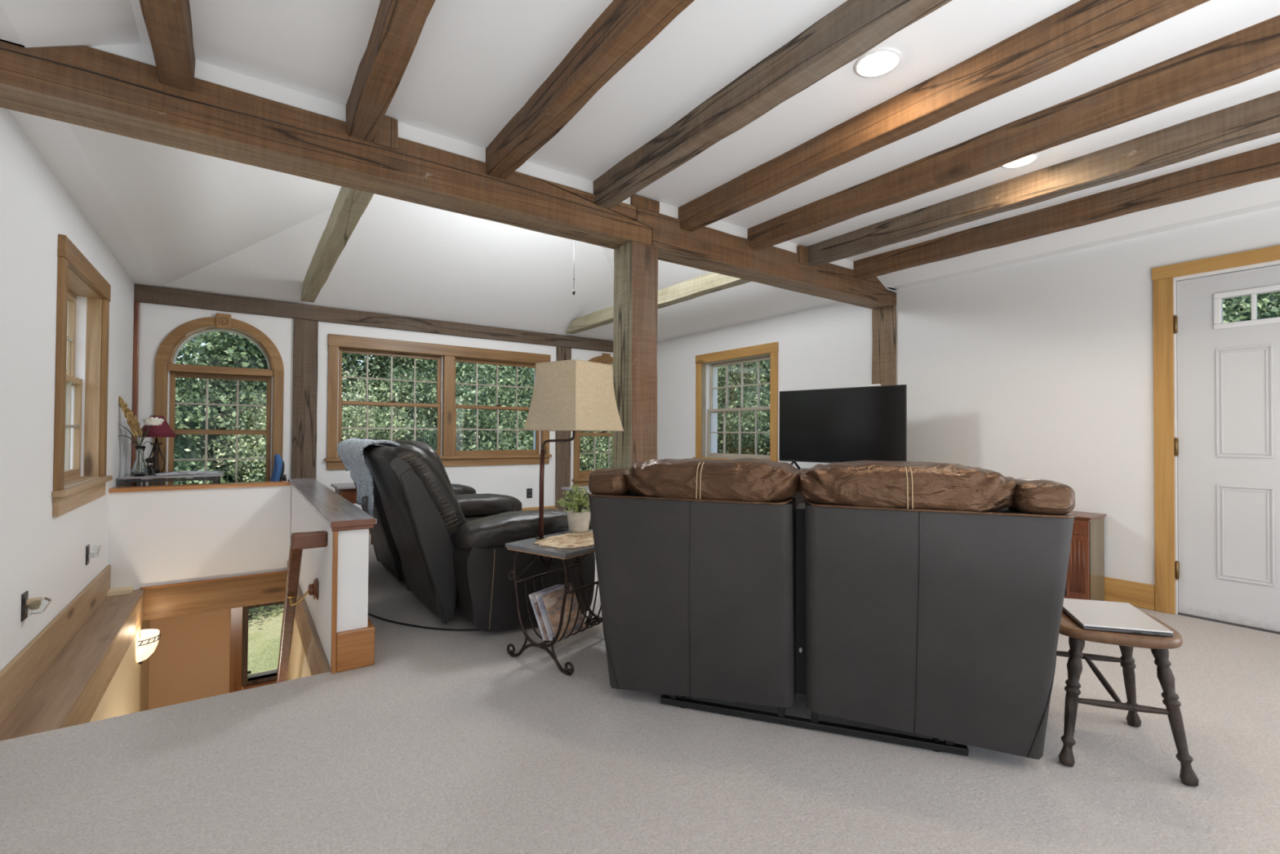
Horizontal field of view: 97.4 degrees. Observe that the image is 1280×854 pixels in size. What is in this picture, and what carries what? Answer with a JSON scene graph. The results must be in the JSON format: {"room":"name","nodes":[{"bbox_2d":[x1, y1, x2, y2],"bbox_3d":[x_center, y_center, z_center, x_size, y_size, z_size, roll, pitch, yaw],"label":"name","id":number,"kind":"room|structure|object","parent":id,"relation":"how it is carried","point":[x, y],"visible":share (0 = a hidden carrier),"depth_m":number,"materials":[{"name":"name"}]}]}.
{"room":"living room","nodes":[
{"label":"living room","id":0,"kind":"room"},
{"bbox_2d":[0,107,134,671],"bbox_3d":[-1.625,-0.089,0.795,0.170,2.540,9.974,1,-1,-35],"label":"wall","id":1,"kind":"structure","parent":0,"point":[42,554],"depth_m":2.63,"materials":[{"name":"white paint"}]},
{"bbox_2d":[21,590,28,621],"bbox_3d":[-2.740,0.797,2.507,0.009,0.120,0.074,1,-1,-35],"label":"wall outlet","id":2,"kind":"object","parent":1,"relation":"attached to","point":[24,596],"visible":0.96,"depth_m":2.49,"materials":[{"name":"black metal"}]},
{"bbox_2d":[25,596,51,614],"bbox_3d":[-2.706,0.803,2.531,0.074,0.069,0.044,1,-1,-35],"label":"night light","id":3,"kind":"object","parent":2,"relation":"attached to","point":[38,605],"visible":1,"depth_m":2.52,"materials":[{"name":"beige plastic"}]},
{"bbox_2d":[0,564,111,725],"bbox_3d":[-1.266,1.067,0.424,0.018,0.202,8.970,1,-1,-35],"label":"baseboard","id":4,"kind":"structure","parent":1,"relation":"attached to","point":[17,677],"depth_m":2.76,"materials":[{"name":"brown wood"}]},
{"bbox_2d":[51,234,112,516],"bbox_3d":[-3.432,-0.263,3.298,0.345,1.448,1.249,1,-1,-35],"label":"window","id":5,"kind":"structure","parent":1,"relation":"in","point":[80,424],"depth_m":3.68,"materials":[{"name":"brown wood"}]},
{"bbox_2d":[85,544,89,565],"bbox_3d":[-3.462,0.801,3.528,0.009,0.120,0.074,1,-1,-35],"label":"wall outlet","id":6,"kind":"object","parent":1,"relation":"attached to","point":[87,547],"visible":1,"depth_m":3.52,"materials":[{"name":"black metal"}]},
{"bbox_2d":[88,545,101,558],"bbox_3d":[-3.437,0.786,3.545,0.051,0.073,0.052,1,-1,-35],"label":"night light","id":7,"kind":"object","parent":6,"relation":"attached to","point":[95,549],"visible":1,"depth_m":3.53,"materials":[{"name":"white plastic"}]},
{"bbox_2d":[88,585,150,722],"bbox_3d":[-2.936,2.505,2.766,0.372,2.690,5.544,1,-1,-35],"label":"wall","id":8,"kind":"structure","parent":0,"point":[127,691],"depth_m":3.71,"materials":[{"name":"beige paint"}]},
{"bbox_2d":[0,589,144,741],"bbox_3d":[-3.006,1.205,3.046,0.209,0.025,2.677,1,-1,-35],"label":"wooden ledge","id":9,"kind":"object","parent":8,"relation":"attached to","point":[47,705],"depth_m":2.70,"materials":[{"name":"wood"}]},
{"bbox_2d":[62,594,143,728],"bbox_3d":[-2.934,1.322,3.096,0.018,0.205,2.677,1,-1,-35],"label":"trim","id":10,"kind":"structure","parent":8,"relation":"attached to","point":[84,709],"depth_m":3.02,"materials":[{"name":"brown wood"}]},
{"bbox_2d":[136,628,160,664],"bbox_3d":[-3.494,1.571,4.007,0.118,0.212,0.237,1,-1,-35],"label":"wall sconce","id":11,"kind":"object","parent":8,"relation":"attached to","point":[148,642],"visible":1,"depth_m":3.95,"materials":[{"name":"white glass"}]},
{"bbox_2d":[107,484,291,590],"bbox_3d":[-3.437,0.957,4.456,1.126,0.965,0.120,1,-1,-35],"label":"wall","id":12,"kind":"structure","parent":0,"point":[156,537],"depth_m":4.38,"materials":[{"name":"white paint"}]},
{"bbox_2d":[108,480,289,492],"bbox_3d":[-3.437,0.469,4.462,1.119,0.030,0.158,1,-1,-35],"label":"trim","id":13,"kind":"structure","parent":12,"relation":"on","point":[228,485],"depth_m":4.37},
{"bbox_2d":[140,570,287,620],"bbox_3d":[-3.323,1.325,4.447,0.942,0.240,0.022,1,-1,-35],"label":"trim","id":14,"kind":"structure","parent":12,"relation":"attached to","point":[159,602],"depth_m":4.41,"materials":[{"name":"wood"}]},
{"bbox_2d":[286,485,368,680],"bbox_3d":[-1.766,2.165,3.171,0.145,3.395,4.850,1,-1,-35],"label":"wall","id":15,"kind":"structure","parent":0,"point":[353,544],"depth_m":2.70,"materials":[{"name":"white paint"}]},
{"bbox_2d":[275,530,327,683],"bbox_3d":[-2.054,1.338,3.342,0.146,1.652,1.650,1,-1,-35],"label":"handrail","id":16,"kind":"object","parent":15,"relation":"attached to","point":[300,541],"visible":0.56,"depth_m":2.95,"materials":[{"name":"red wood"}]},
{"bbox_2d":[287,560,330,675],"bbox_3d":[-2.179,1.226,3.631,0.023,0.229,2.677,1,-1,-35],"label":"trim","id":17,"kind":"structure","parent":15,"relation":"attached to","point":[317,661],"depth_m":3.13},
{"bbox_2d":[288,478,377,531],"bbox_3d":[-2.129,0.460,3.733,0.194,0.046,2.859,1,-1,-35],"label":"trim","id":18,"kind":"structure","parent":15,"relation":"on","point":[340,513],"depth_m":3.01,"materials":[{"name":"red wood"}]},
{"bbox_2d":[330,531,337,673],"bbox_3d":[-1.381,0.930,2.538,0.020,0.952,0.020,1,-1,-35],"label":"trim","id":19,"kind":"structure","parent":15,"relation":"attached to","point":[335,534],"depth_m":2.53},
{"bbox_2d":[336,617,374,672],"bbox_3d":[-2.116,1.030,3.729,0.158,0.176,2.832,1,-1,-35],"label":"baseboard","id":20,"kind":"structure","parent":15,"relation":"attached to","point":[355,648],"depth_m":2.57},
{"bbox_2d":[137,302,613,709],"bbox_3d":[-2.259,1.310,6.546,5.812,5.190,0.170,1,-1,-35],"label":"wall","id":21,"kind":"structure","parent":0,"point":[157,322],"depth_m":5.44,"materials":[{"name":"white paint"}]},
{"bbox_2d":[152,312,284,485],"bbox_3d":[-3.990,-0.154,5.376,1.014,1.810,0.345,1,-1,-35],"label":"window","id":22,"kind":"structure","parent":21,"relation":"in","point":[166,369],"depth_m":5.29,"materials":[{"name":"brown wood"}]},
{"bbox_2d":[229,600,284,693],"bbox_3d":[-3.526,2.109,5.557,0.847,0.950,0.130,1,-1,-35],"label":"window","id":23,"kind":"structure","parent":21,"relation":"in","point":[239,616],"depth_m":5.33,"materials":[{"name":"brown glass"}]},
{"bbox_2d":[133,284,613,352],"bbox_3d":[-2.184,-1.137,6.496,5.470,0.156,0.039,1,-1,-35],"label":"ceiling beam","id":24,"kind":"structure","parent":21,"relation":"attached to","point":[143,293],"depth_m":5.87,"materials":[{"name":"wood"}]},
{"bbox_2d":[324,333,551,469],"bbox_3d":[-2.258,-0.243,6.601,2.544,1.395,0.345,1,-1,-35],"label":"window","id":25,"kind":"structure","parent":21,"relation":"in","point":[446,356],"depth_m":6.48,"materials":[{"name":"brown wood"}]},
{"bbox_2d":[368,505,555,534],"bbox_3d":[-2.194,1.076,6.480,2.688,0.157,0.018,1,-1,-35],"label":"baseboard","id":26,"kind":"structure","parent":21,"relation":"attached to","point":[553,506],"depth_m":7.08,"materials":[{"name":"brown wood"}]},
{"bbox_2d":[526,488,532,497],"bbox_3d":[-1.386,0.832,7.059,0.074,0.120,0.009,1,-1,-35],"label":"wall outlet","id":27,"kind":"object","parent":21,"relation":"attached to","point":[529,491],"visible":1,"depth_m":7.05,"materials":[{"name":"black plastic"}]},
{"bbox_2d":[572,353,613,486],"bbox_3d":[-0.548,-0.099,7.810,1.014,1.810,0.345,1,-1,-35],"label":"window","id":28,"kind":"structure","parent":21,"relation":"in","point":[580,477],"depth_m":7.58,"materials":[{"name":"brown wood"}]},
{"bbox_2d":[88,43,894,291],"bbox_3d":[-0.029,-1.936,3.471,5.490,1.405,0.170,1,-1,-35],"label":"wall","id":29,"kind":"structure","parent":0,"point":[140,52],"depth_m":2.46,"materials":[{"name":"white paint"}]},
{"bbox_2d":[0,534,1279,853],"bbox_3d":[0.670,1.147,2.408,5.472,0.060,9.974,1,-1,-35],"label":"floor","id":30,"kind":"structure","parent":0,"point":[451,742],"depth_m":1.81,"materials":[{"name":"grey carpet"}]},
{"bbox_2d":[131,301,140,486],"bbox_3d":[-4.409,0.012,4.909,0.039,2.214,0.042,1,-1,-35],"label":"post","id":31,"kind":"object","parent":30,"relation":"on","point":[136,304],"visible":0.48,"depth_m":4.90,"materials":[{"name":"red wood"}]},
{"bbox_2d":[118,470,224,486],"bbox_3d":[-3.884,0.755,4.705,0.640,0.730,0.580,1,-1,-35],"label":"writing desk","id":32,"kind":"object","parent":30,"relation":"on","point":[137,481],"visible":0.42,"depth_m":4.48,"materials":[{"name":"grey wood"}]},
{"bbox_2d":[118,395,164,475],"bbox_3d":[-3.937,0.070,4.436,0.296,0.631,0.143,1,-1,-14],"label":"flower vase","id":33,"kind":"object","parent":32,"relation":"on","point":[140,468],"visible":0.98,"depth_m":4.41,"materials":[{"name":"clear glass"}]},
{"bbox_2d":[140,415,177,473],"bbox_3d":[-3.994,0.147,4.646,0.270,0.482,0.270,1,-1,-35],"label":"desk lamp","id":34,"kind":"object","parent":32,"relation":"on","point":[164,430],"visible":0.81,"depth_m":4.63,"materials":[{"name":"fabric"}]},
{"bbox_2d":[160,471,201,475],"bbox_3d":[-3.782,0.384,4.646,0.210,0.015,0.280,1,-1,-27],"label":"paper sheet","id":35,"kind":"object","parent":32,"relation":"on","point":[170,473],"visible":0.97,"depth_m":4.62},
{"bbox_2d":[178,470,218,472],"bbox_3d":[-3.794,0.383,4.785,0.280,0.015,0.210,0,-1,3],"label":"paper sheet","id":36,"kind":"object","parent":32,"relation":"on","point":[182,471],"visible":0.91,"depth_m":4.80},
{"bbox_2d":[270,453,287,481],"bbox_3d":[-3.384,0.682,4.941,0.496,0.882,0.444,1,-1,-35],"label":"office chair","id":37,"kind":"object","parent":30,"relation":"on","point":[277,474],"visible":0.28,"depth_m":4.90,"materials":[{"name":"blue fabric"}]},
{"bbox_2d":[291,318,318,479],"bbox_3d":[-3.367,0.029,5.648,0.216,2.214,0.038,1,-1,-35],"label":"wall post","id":38,"kind":"object","parent":30,"relation":"on","point":[304,394],"visible":0.65,"depth_m":5.64,"materials":[{"name":"wood"}]},
{"bbox_2d":[330,482,373,544],"bbox_3d":[-2.635,0.835,5.258,0.410,0.600,0.400,1,-1,-35],"label":"end table","id":39,"kind":"object","parent":30,"relation":"on","point":[347,491],"visible":0.09,"depth_m":5.07,"materials":[{"name":"red wood"}]},
{"bbox_2d":[368,613,480,631],"bbox_3d":[-1.395,1.108,3.324,1.445,0.011,0.268,0,-1,21],"label":"power cord","id":40,"kind":"object","parent":30,"relation":"on","point":[370,614],"visible":0.5,"depth_m":3.10,"materials":[{"name":"black plastic"}]},
{"bbox_2d":[353,438,595,631],"bbox_3d":[-1.369,0.596,3.968,1.164,1.022,2.384,1,-1,-35],"label":"recliner chair","id":41,"kind":"object","parent":30,"relation":"on","point":[446,540],"visible":0.91,"depth_m":3.07,"materials":[{"name":"black leather"}]},
{"bbox_2d":[337,438,399,516],"bbox_3d":[-1.719,0.315,3.576,0.266,0.482,1.100,1,-1,-34],"label":"throw blanket","id":42,"kind":"object","parent":41,"relation":"on","point":[350,451],"visible":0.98,"depth_m":3.50,"materials":[{"name":"fabric"}]},
{"bbox_2d":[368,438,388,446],"bbox_3d":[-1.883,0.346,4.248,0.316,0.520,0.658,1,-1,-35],"label":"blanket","id":43,"kind":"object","parent":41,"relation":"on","point":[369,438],"depth_m":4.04,"materials":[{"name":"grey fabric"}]},
{"bbox_2d":[395,439,459,504],"bbox_3d":[-1.290,0.340,3.409,0.311,0.523,0.685,1,-1,-35],"label":"cushion","id":44,"kind":"object","parent":41,"relation":"on","point":[425,447],"depth_m":3.14,"materials":[{"name":"black leather"}]},
{"bbox_2d":[465,516,484,521],"bbox_3d":[-0.918,0.706,3.670,0.725,0.180,0.770,1,-1,-35],"label":"seat cushion","id":45,"kind":"object","parent":41,"relation":"on","point":[468,518],"depth_m":3.84,"materials":[{"name":"black leather"}]},
{"bbox_2d":[505,528,602,675],"bbox_3d":[-0.333,0.841,2.827,0.429,0.553,0.560,0,-1,35],"label":"table","id":46,"kind":"object","parent":30,"relation":"on","point":[527,545],"visible":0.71,"depth_m":2.67,"materials":[{"name":"brown metal"}]},
{"bbox_2d":[528,584,559,640],"bbox_3d":[-0.432,0.900,2.748,0.102,0.210,0.211,0,-1,35],"label":"magazine","id":47,"kind":"object","parent":46,"relation":"in","point":[531,594],"visible":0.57,"depth_m":2.67,"materials":[{"name":"paper"}]},
{"bbox_2d":[531,584,562,640],"bbox_3d":[-0.417,0.900,2.744,0.100,0.210,0.211,0,-1,35],"label":"magazine","id":48,"kind":"object","parent":46,"relation":"in","point":[534,597],"visible":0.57,"depth_m":2.67,"materials":[{"name":"paper"}]},
{"bbox_2d":[535,584,564,640],"bbox_3d":[-0.400,0.900,2.745,0.098,0.211,0.211,0,-1,35],"label":"magazine","id":49,"kind":"object","parent":46,"relation":"in","point":[539,597],"visible":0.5,"depth_m":2.67,"materials":[{"name":"paper"}]},
{"bbox_2d":[542,585,585,640],"bbox_3d":[-0.369,0.900,2.741,0.098,0.211,0.211,0,-1,35],"label":"magazine","id":50,"kind":"object","parent":46,"relation":"in","point":[553,600],"visible":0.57,"depth_m":2.73,"materials":[{"name":"paper"}]},
{"bbox_2d":[533,531,594,548],"bbox_3d":[-0.307,0.561,2.814,0.316,0.003,0.466,0,-1,37],"label":"table runner","id":51,"kind":"object","parent":46,"relation":"on","point":[571,540],"visible":0.65,"depth_m":2.76,"materials":[{"name":"fabric"}]},
{"bbox_2d":[522,359,623,539],"bbox_3d":[-0.335,0.113,2.850,0.363,0.903,0.363,0,-1,37],"label":"table lamp","id":52,"kind":"object","parent":51,"relation":"on","point":[574,395],"visible":1,"depth_m":2.75,"materials":[{"name":"fabric"}]},
{"bbox_2d":[554,484,592,533],"bbox_3d":[-0.331,0.434,3.036,0.269,0.257,0.250,1,-1,-35],"label":"potted plant","id":53,"kind":"object","parent":51,"relation":"on","point":[578,518],"visible":0.84,"depth_m":2.99,"materials":[{"name":"green plant"}]},
{"bbox_2d":[555,346,571,510],"bbox_3d":[-0.998,0.066,7.324,0.212,2.214,0.037,1,-1,-35],"label":"wall post","id":54,"kind":"object","parent":30,"relation":"on","point":[562,449],"visible":0.49,"depth_m":7.29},
{"bbox_2d":[561,485,591,518],"bbox_3d":[-0.358,0.847,5.043,0.540,0.600,0.460,1,-1,-35],"label":"side table","id":55,"kind":"object","parent":30,"relation":"on","point":[586,487],"visible":0.07,"depth_m":4.98,"materials":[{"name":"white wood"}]},
{"bbox_2d":[612,240,657,468],"bbox_3d":[-0.034,0.013,3.449,0.198,2.228,0.217,1,-1,-35],"label":"post","id":56,"kind":"object","parent":30,"relation":"on","point":[635,295],"visible":0.52,"depth_m":3.38,"materials":[{"name":"wood"}]},
{"bbox_2d":[0,40,896,309],"bbox_3d":[-0.035,-1.239,3.458,5.572,0.279,0.215,1,-1,-35],"label":"beam","id":57,"kind":"structure","parent":56,"relation":"on","point":[86,86],"depth_m":2.48,"materials":[{"name":"brown wood"}]},
{"bbox_2d":[300,186,373,302],"bbox_3d":[-2.279,-1.326,4.139,0.123,0.154,3.511,1,-1,-35],"label":"tie beam","id":58,"kind":"structure","parent":57,"relation":"attached to","point":[350,204],"depth_m":3.77,"materials":[{"name":"wood"}]},
{"bbox_2d":[373,115,398,150],"bbox_3d":[-1.152,-1.333,2.546,0.104,0.136,0.037,1,-1,-35],"label":"block","id":59,"kind":"object","parent":57,"relation":"attached to","point":[386,135],"visible":0.7,"depth_m":2.54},
{"bbox_2d":[565,271,751,333],"bbox_3d":[0.102,-1.288,5.823,0.131,0.153,3.511,1,-1,-35],"label":"tie beam","id":60,"kind":"structure","parent":57,"relation":"attached to","point":[710,282],"depth_m":5.36,"materials":[{"name":"wood"}]},
{"bbox_2d":[796,244,808,265],"bbox_3d":[1.222,-1.288,4.224,0.101,0.134,0.035,1,-1,-35],"label":"block","id":61,"kind":"object","parent":57,"relation":"attached to","point":[802,251],"visible":1,"depth_m":4.20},
{"bbox_2d":[791,467,807,508],"bbox_3d":[1.733,0.767,4.812,1.350,0.775,0.372,0,-1,43],"label":"tv console","id":62,"kind":"object","parent":30,"relation":"on","point":[799,497],"visible":0.02,"depth_m":4.91,"materials":[{"name":"brown wood"}]},
{"bbox_2d":[778,384,906,469],"bbox_3d":[1.661,0.025,4.733,1.094,0.706,0.217,0,-1,43],"label":"television","id":63,"kind":"object","parent":62,"relation":"on","point":[868,423],"visible":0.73,"depth_m":4.69,"materials":[{"name":"black plastic"}]},
{"bbox_2d":[586,457,1076,759],"bbox_3d":[0.707,0.620,2.403,1.613,0.994,1.062,0,-1,19],"label":"reclining loveseat","id":64,"kind":"object","parent":30,"relation":"on","point":[920,597],"visible":1,"depth_m":1.93,"materials":[{"name":"grey leather"}]},
{"bbox_2d":[623,457,801,502],"bbox_3d":[0.283,0.194,2.184,0.681,0.153,0.356,0,-1,19],"label":"cushion","id":65,"kind":"object","parent":64,"relation":"on","point":[691,479],"depth_m":2.03,"materials":[{"name":"brown leather"}]},
{"bbox_2d":[798,460,1017,511],"bbox_3d":[0.903,0.196,1.968,0.675,0.152,0.357,0,-1,19],"label":"cushion","id":66,"kind":"object","parent":64,"relation":"on","point":[857,486],"depth_m":1.81,"materials":[{"name":"brown leather"}]},
{"bbox_2d":[871,305,896,386],"bbox_3d":[2.174,0.048,5.017,0.033,2.228,0.223,1,-1,-35],"label":"wall post","id":67,"kind":"object","parent":30,"relation":"on","point":[883,319],"visible":0.26,"depth_m":5.01,"materials":[{"name":"wood"}]},
{"bbox_2d":[1063,511,1106,600],"bbox_3d":[2.709,0.863,3.972,0.306,0.575,0.854,1,-1,-35],"label":"base cabinet","id":68,"kind":"object","parent":30,"relation":"on","point":[1085,580],"visible":0.33,"depth_m":3.60,"materials":[{"name":"brown wood"}]},
{"bbox_2d":[1056,609,1199,786],"bbox_3d":[1.629,0.894,1.988,0.391,0.447,0.429,0,-1,19],"label":"wooden stool","id":69,"kind":"object","parent":30,"relation":"on","point":[1159,646],"visible":0.71,"depth_m":1.84,"materials":[{"name":"brown wood"}]},
{"bbox_2d":[1062,598,1173,636],"bbox_3d":[1.641,0.661,1.975,0.242,0.016,0.367,0,-1,22],"label":"laptop","id":70,"kind":"object","parent":69,"relation":"on","point":[1093,615],"visible":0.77,"depth_m":1.92,"materials":[{"name":"grey plastic"}]},
{"bbox_2d":[0,0,1279,342],"bbox_3d":[0.641,-1.960,2.519,5.812,1.415,10.144,1,-1,-35],"label":"ceiling","id":71,"kind":"structure","parent":0,"point":[175,218],"depth_m":2.73,"materials":[{"name":"white paint"}]},
{"bbox_2d":[139,0,195,92],"bbox_3d":[0.008,-1.375,-0.358,0.112,0.160,6.146,1,-1,-35],"label":"joist","id":72,"kind":"object","parent":71,"relation":"attached to","point":[168,23],"visible":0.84,"depth_m":1.87,"materials":[{"name":"wood"}]},
{"bbox_2d":[346,0,435,142],"bbox_3d":[0.518,-1.367,0.003,0.113,0.158,6.146,1,-1,-35],"label":"joist","id":73,"kind":"object","parent":71,"relation":"attached to","point":[398,24],"visible":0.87,"depth_m":1.99,"materials":[{"name":"wood"}]},
{"bbox_2d":[485,0,694,179],"bbox_3d":[1.032,-1.359,0.366,0.111,0.159,6.146,1,-1,-35],"label":"joist","id":74,"kind":"object","parent":71,"relation":"attached to","point":[625,27],"visible":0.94,"depth_m":2.08,"materials":[{"name":"wood"}]},
{"bbox_2d":[592,0,952,209],"bbox_3d":[1.539,-1.350,0.725,0.112,0.160,6.146,1,-1,-35],"label":"joist","id":75,"kind":"object","parent":71,"relation":"attached to","point":[853,28],"visible":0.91,"depth_m":2.15,"materials":[{"name":"wood"}]},
{"bbox_2d":[853,47,901,77],"bbox_3d":[0.913,-1.395,2.161,0.168,0.019,0.168,1,-1,-35],"label":"recessed light","id":76,"kind":"object","parent":71,"relation":"in","point":[878,62],"visible":0.99,"depth_m":2.14,"materials":[{"name":"plastic"}]},
{"bbox_2d":[858,52,897,75],"bbox_3d":[0.913,-1.391,2.161,0.136,0.012,0.136,1,-1,-35],"label":"diffuser","id":77,"kind":"object","parent":76,"relation":"attached to","point":[870,64],"depth_m":2.15,"materials":[{"name":"beige"}]},
{"bbox_2d":[678,0,1210,231],"bbox_3d":[2.048,-1.343,1.085,0.113,0.161,6.146,1,-1,-35],"label":"joist","id":78,"kind":"object","parent":71,"relation":"attached to","point":[1084,28],"visible":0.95,"depth_m":2.19,"materials":[{"name":"wood"}]},
{"bbox_2d":[746,14,1279,250],"bbox_3d":[2.554,-1.335,1.443,0.114,0.160,6.146,1,-1,-35],"label":"joist","id":79,"kind":"object","parent":71,"relation":"attached to","point":[1251,52],"visible":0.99,"depth_m":2.43,"materials":[{"name":"wood"}]},
{"bbox_2d":[1001,152,1039,168],"bbox_3d":[1.960,-1.378,2.909,0.168,0.019,0.168,1,-1,-35],"label":"recessed light","id":80,"kind":"object","parent":71,"relation":"in","point":[1027,160],"visible":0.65,"depth_m":2.91,"materials":[{"name":"plastic"}]},
{"bbox_2d":[1004,154,1035,167],"bbox_3d":[1.960,-1.374,2.909,0.136,0.012,0.136,1,-1,-35],"label":"diffuser","id":81,"kind":"object","parent":80,"relation":"attached to","point":[1027,160],"depth_m":2.91,"materials":[{"name":"beige"}]},
{"bbox_2d":[806,90,1279,266],"bbox_3d":[3.064,-1.326,1.804,0.111,0.159,6.146,1,-1,-35],"label":"joist","id":82,"kind":"object","parent":71,"relation":"attached to","point":[1258,117],"visible":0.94,"depth_m":2.88,"materials":[{"name":"wood"}]},
{"bbox_2d":[853,142,1279,279],"bbox_3d":[3.562,-1.319,2.156,0.113,0.161,6.146,1,-1,-35],"label":"joist","id":83,"kind":"object","parent":71,"relation":"attached to","point":[1263,163],"visible":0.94,"depth_m":3.33,"materials":[{"name":"wood"}]},
{"bbox_2d":[657,206,1279,614],"bbox_3d":[2.981,-0.016,4.052,0.170,2.540,9.974,1,-1,-35],"label":"wall","id":84,"kind":"structure","parent":0,"point":[1042,368],"depth_m":4.10,"materials":[{"name":"white paint"}]},
{"bbox_2d":[693,342,778,462],"bbox_3d":[1.197,-0.204,6.636,0.345,1.400,1.354,1,-1,-35],"label":"window","id":85,"kind":"structure","parent":84,"relation":"in","point":[707,411],"depth_m":6.76,"materials":[{"name":"brown wood"}]},
{"bbox_2d":[1104,576,1155,610],"bbox_3d":[2.731,1.076,4.219,0.018,0.157,1.710,1,-1,-35],"label":"baseboard","id":86,"kind":"structure","parent":84,"relation":"attached to","point":[1138,594],"depth_m":3.61,"materials":[{"name":"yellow wood"}]},
{"bbox_2d":[1151,244,1279,634],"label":"door","id":87,"kind":"structure","parent":84,"relation":"in","point":[1224,438],"depth_m":3.32,"materials":[{"name":"white paint"}]},
{"label":"outside","id":88,"kind":"structure","parent":0,"visible":0},
{"bbox_2d":[247,603,284,675],"bbox_3d":[-1.717,4.120,10.996,90.000,0.344,80.000,1,-1,-35],"label":"ground","id":89,"kind":"structure","parent":88,"point":[264,631],"depth_m":10.71,"materials":[{"name":"plant"}]},
{"bbox_2d":[175,335,253,482],"bbox_3d":[-13.918,-0.840,13.937,9.768,11.390,10.124,0,-1,-3],"label":"tree","id":90,"kind":"object","parent":89,"relation":"on","point":[193,386],"visible":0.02,"depth_m":12.95,"materials":[{"name":"green plant"}]},
{"bbox_2d":[173,333,275,619],"bbox_3d":[-9.983,0.954,12.412,7.088,8.265,7.346,0,-1,29],"label":"tree","id":91,"kind":"object","parent":89,"relation":"on","point":[183,419],"visible":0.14,"depth_m":11.96,"materials":[{"name":"green plant"}]},
{"bbox_2d":[175,331,408,482],"bbox_3d":[-10.566,-1.109,14.945,8.840,10.583,9.161,0,-1,5],"label":"tree","id":92,"kind":"object","parent":89,"relation":"on","point":[228,339],"visible":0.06,"depth_m":12.98,"materials":[{"name":"green plant"}]},
{"bbox_2d":[182,365,433,608],"bbox_3d":[-7.553,1.315,13.414,5.474,6.240,5.724,1,-1,-28],"label":"tree","id":93,"kind":"object","parent":89,"relation":"on","point":[347,433],"visible":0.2,"depth_m":12.65,"materials":[{"name":"green plant"}]},
{"bbox_2d":[216,343,521,449],"bbox_3d":[-7.622,-0.979,17.767,9.189,10.716,9.524,0,-1,45],"label":"tree","id":94,"kind":"object","parent":89,"relation":"on","point":[397,362],"visible":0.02,"depth_m":15.95,"materials":[{"name":"green plant"}]},
{"bbox_2d":[347,358,533,450],"bbox_3d":[-4.977,1.494,14.342,6.913,8.062,7.165,1,-1,-23],"label":"tree","id":95,"kind":"object","parent":89,"relation":"on","point":[483,394],"visible":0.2,"depth_m":13.97,"materials":[{"name":"green plant"}]},
{"bbox_2d":[377,357,612,470],"bbox_3d":[-3.667,-1.294,18.748,10.247,11.950,10.620,1,-1,-23],"label":"tree","id":96,"kind":"object","parent":89,"relation":"on","point":[524,376],"visible":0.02,"depth_m":15.90,"materials":[{"name":"green plant"}]},
{"bbox_2d":[456,377,612,470],"bbox_3d":[-2.398,1.276,16.227,5.462,6.227,5.712,0,-1,15],"label":"tree","id":97,"kind":"object","parent":89,"relation":"on","point":[585,448],"visible":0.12,"depth_m":15.67,"materials":[{"name":"green plant"}]},
{"bbox_2d":[520,365,749,462],"bbox_3d":[-0.727,-0.705,20.854,10.285,11.993,10.659,1,-1,-27],"label":"tree","id":98,"kind":"object","parent":89,"relation":"on","point":[731,375],"visible":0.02,"depth_m":18.73,"materials":[{"name":"green plant"}]},
{"bbox_2d":[717,361,756,381],"bbox_3d":[1.672,-0.627,23.343,9.293,10.836,9.631,0,-1,-3],"label":"tree","id":99,"kind":"object","parent":89,"relation":"on","point":[722,369],"visible":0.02,"depth_m":20.17,"materials":[{"name":"green plant"}]},
{"bbox_2d":[717,365,768,451],"bbox_3d":[1.815,1.583,19.978,7.314,8.529,7.580,1,-1,-37],"label":"tree","id":100,"kind":"object","parent":89,"relation":"on","point":[722,381],"visible":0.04,"depth_m":18.21,"materials":[{"name":"green plant"}]},
{"bbox_2d":[717,366,769,454],"bbox_3d":[3.101,1.337,19.922,6.319,7.203,6.607,0,-1,8],"label":"tree","id":101,"kind":"object","parent":89,"relation":"on","point":[743,449],"visible":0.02,"depth_m":18.45,"materials":[{"name":"green plant"}]},
{"bbox_2d":[717,360,770,407],"bbox_3d":[5.967,-0.994,22.393,10.306,11.596,9.944,1,-1,-44],"label":"tree","id":102,"kind":"object","parent":89,"relation":"on","point":[749,375],"visible":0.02,"depth_m":21.41,"materials":[{"name":"green plant"}]},
{"bbox_2d":[717,360,770,455],"bbox_3d":[4.596,1.030,17.568,7.558,8.504,7.292,0,-1,30],"label":"tree","id":103,"kind":"object","parent":89,"relation":"on","point":[750,397],"visible":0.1,"depth_m":16.78,"materials":[{"name":"green plant"}]},
{"bbox_2d":[737,360,770,449],"bbox_3d":[7.905,-1.030,18.876,10.306,11.596,9.944,0,-1,17],"label":"tree","id":104,"kind":"object","parent":89,"relation":"on","point":[766,361],"visible":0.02,"depth_m":18.93,"materials":[{"name":"green plant"}]},
{"bbox_2d":[1222,292,1275,321],"bbox_3d":[13.162,-1.095,11.663,9.944,11.596,10.306,1,-1,-31],"label":"tree","id":105,"kind":"object","parent":89,"relation":"on","point":[1229,299],"visible":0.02,"depth_m":11.46,"materials":[{"name":"green plant"}]},
{"bbox_2d":[1222,291,1279,323],"bbox_3d":[10.105,0.650,10.089,7.292,8.504,7.558,1,-1,-27],"label":"tree","id":106,"kind":"object","parent":89,"relation":"on","point":[1272,310],"visible":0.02,"depth_m":8.72,"materials":[{"name":"green plant"}]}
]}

